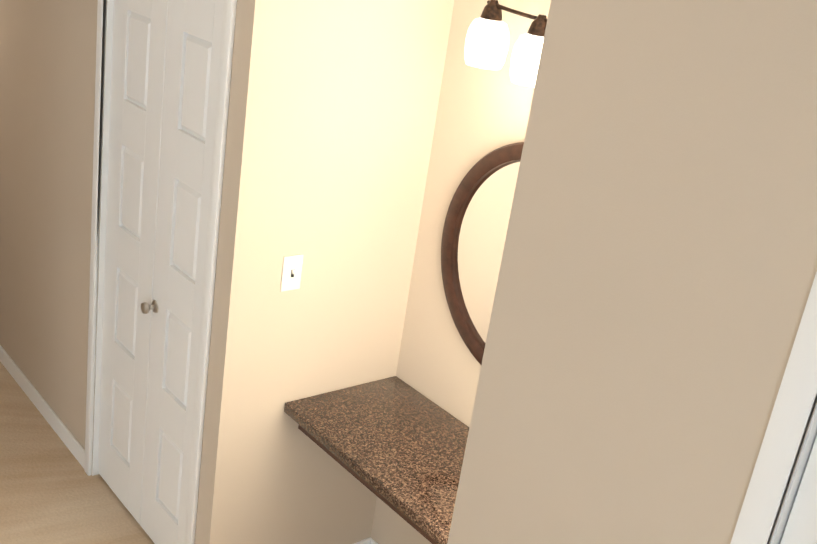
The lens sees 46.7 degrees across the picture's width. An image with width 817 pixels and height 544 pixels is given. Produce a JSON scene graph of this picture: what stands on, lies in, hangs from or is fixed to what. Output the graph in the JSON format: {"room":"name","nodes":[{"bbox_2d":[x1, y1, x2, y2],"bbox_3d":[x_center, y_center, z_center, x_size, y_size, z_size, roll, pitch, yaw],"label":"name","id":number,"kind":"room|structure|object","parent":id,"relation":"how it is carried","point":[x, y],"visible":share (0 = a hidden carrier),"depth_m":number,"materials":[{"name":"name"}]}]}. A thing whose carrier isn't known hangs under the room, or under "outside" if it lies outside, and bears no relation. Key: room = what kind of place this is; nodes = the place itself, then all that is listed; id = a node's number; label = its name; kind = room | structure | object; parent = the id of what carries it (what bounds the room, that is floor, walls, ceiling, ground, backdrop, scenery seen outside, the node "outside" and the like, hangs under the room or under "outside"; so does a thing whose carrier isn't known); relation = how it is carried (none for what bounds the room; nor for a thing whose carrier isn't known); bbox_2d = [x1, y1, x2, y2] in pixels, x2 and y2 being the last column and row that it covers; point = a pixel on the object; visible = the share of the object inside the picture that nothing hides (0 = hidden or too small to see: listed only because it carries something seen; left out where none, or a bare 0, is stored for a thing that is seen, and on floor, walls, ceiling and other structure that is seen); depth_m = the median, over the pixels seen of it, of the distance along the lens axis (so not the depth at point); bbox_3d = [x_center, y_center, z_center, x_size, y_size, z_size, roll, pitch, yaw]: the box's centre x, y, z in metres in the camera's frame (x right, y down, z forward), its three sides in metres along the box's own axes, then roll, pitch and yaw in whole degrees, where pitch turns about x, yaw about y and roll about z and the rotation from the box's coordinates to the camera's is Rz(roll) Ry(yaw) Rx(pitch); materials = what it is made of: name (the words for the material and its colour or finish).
{"room":"bedroom","nodes":[
{"label":"bedroom","id":0,"kind":"room"},
{"bbox_2d":[0,0,97,449],"bbox_3d":[-1.924,-0.799,4.403,0.120,2.440,2.620,-9,27,-39],"label":"wall","id":1,"kind":"structure","parent":0,"point":[47,73],"depth_m":3.87,"materials":[{"name":"beige paint"}]},
{"bbox_2d":[0,345,84,467],"bbox_3d":[-2.103,0.326,4.727,0.012,0.078,2.512,-9,27,-39],"label":"baseboard","id":2,"kind":"structure","parent":1,"relation":"attached to","point":[60,428],"depth_m":4.17,"materials":[{"name":"white wood"}]},
{"bbox_2d":[0,362,153,543],"bbox_3d":[-2.756,1.620,1.268,7.342,0.100,7.640,-9,27,-39],"label":"floor","id":3,"kind":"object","parent":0,"point":[52,491],"depth_m":3.71,"materials":[{"name":"light wood"}]},
{"bbox_2d":[92,3,106,459],"bbox_3d":[-0.861,-0.356,3.661,0.702,2.440,0.058,-9,27,-39],"label":"wall","id":4,"kind":"structure","parent":0,"point":[99,225],"depth_m":3.47,"materials":[{"name":"beige paint"}]},
{"bbox_2d":[194,0,453,543],"bbox_3d":[-0.291,-0.032,3.034,0.702,2.440,0.136,-9,27,-39],"label":"wall","id":5,"kind":"structure","parent":0,"point":[332,110],"depth_m":2.93,"materials":[{"name":"beige paint"}]},
{"bbox_2d":[280,254,303,291],"bbox_3d":[-0.353,0.005,2.887,0.070,0.115,0.017,-9,27,-39],"label":"light switch","id":6,"kind":"object","parent":5,"relation":"attached to","point":[291,272],"visible":1,"depth_m":2.89,"materials":[{"name":"white plastic"}]},
{"bbox_2d":[353,537,371,543],"bbox_3d":[-0.415,1.088,3.394,0.702,0.078,0.012,-9,27,-39],"label":"baseboard","id":7,"kind":"structure","parent":5,"relation":"attached to","point":[366,541],"depth_m":3.58,"materials":[{"name":"white wood"}]},
{"bbox_2d":[371,0,550,543],"bbox_3d":[0.385,0.125,2.895,0.120,2.440,1.018,-9,27,-39],"label":"wall","id":8,"kind":"structure","parent":0,"point":[481,113],"depth_m":3.06,"materials":[{"name":"beige paint"}]},
{"bbox_2d":[284,376,469,543],"bbox_3d":[0.087,0.630,2.885,0.467,0.115,1.016,-9,27,-39],"label":"countertop","id":9,"kind":"structure","parent":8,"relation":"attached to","point":[396,444],"depth_m":2.94,"materials":[{"name":"brown stone"}]},
{"bbox_2d":[441,142,523,364],"bbox_3d":[0.353,-0.003,2.790,0.032,0.756,0.756,-9,27,-39],"label":"round mirror","id":10,"kind":"object","parent":8,"relation":"attached to","point":[475,227],"visible":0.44,"depth_m":2.95,"materials":[{"name":"mirror"}]},
{"bbox_2d":[464,0,546,86],"bbox_3d":[0.372,-0.596,2.526,0.196,0.192,0.507,-9,27,-39],"label":"sconce","id":11,"kind":"object","parent":8,"relation":"attached to","point":[487,42],"visible":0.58,"depth_m":2.58,"materials":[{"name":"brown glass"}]},
{"bbox_2d":[447,0,816,543],"bbox_3d":[0.380,0.511,1.864,0.120,2.440,0.678,-9,27,-39],"label":"wall","id":12,"kind":"structure","parent":0,"point":[657,271],"depth_m":1.63,"materials":[{"name":"beige paint"}]},
{"bbox_3d":[-0.443,-1.138,3.009,0.702,0.418,0.810,-9,27,-39],"label":"wall","id":13,"kind":"structure","parent":0,"visible":0},
{"bbox_2d":[84,0,236,543],"bbox_3d":[-0.863,0.011,3.221,0.086,2.066,0.898,-9,27,-39],"label":"door frame","id":14,"kind":"structure","parent":13,"relation":"attached to","point":[101,118],"depth_m":3.22,"materials":[{"name":"white wood"}]},
{"bbox_2d":[98,0,224,543],"bbox_3d":[-0.876,0.028,3.218,0.086,2.004,0.802,-9,27,-39],"label":"bifold door","id":15,"kind":"structure","parent":13,"relation":"in","point":[165,65],"depth_m":3.19,"materials":[{"name":"white painted wood"},{"name":"metal"}]},
{"bbox_3d":[0.966,-0.193,1.023,0.120,0.380,0.718,-9,27,-39],"label":"wall","id":16,"kind":"structure","parent":0,"visible":0},
{"bbox_2d":[730,272,816,543],"bbox_3d":[0.770,0.915,1.417,0.086,2.116,0.830,-9,27,-39],"label":"door frame","id":17,"kind":"structure","parent":16,"relation":"attached to","point":[789,420],"depth_m":1.46,"materials":[{"name":"white wood"}]},
{"bbox_2d":[780,436,816,543],"bbox_3d":[0.749,0.943,1.407,0.105,2.041,0.712,-9,27,-39],"label":"door","id":18,"kind":"structure","parent":16,"relation":"in","point":[801,526],"depth_m":1.48,"materials":[{"name":"white wood"}]}
]}

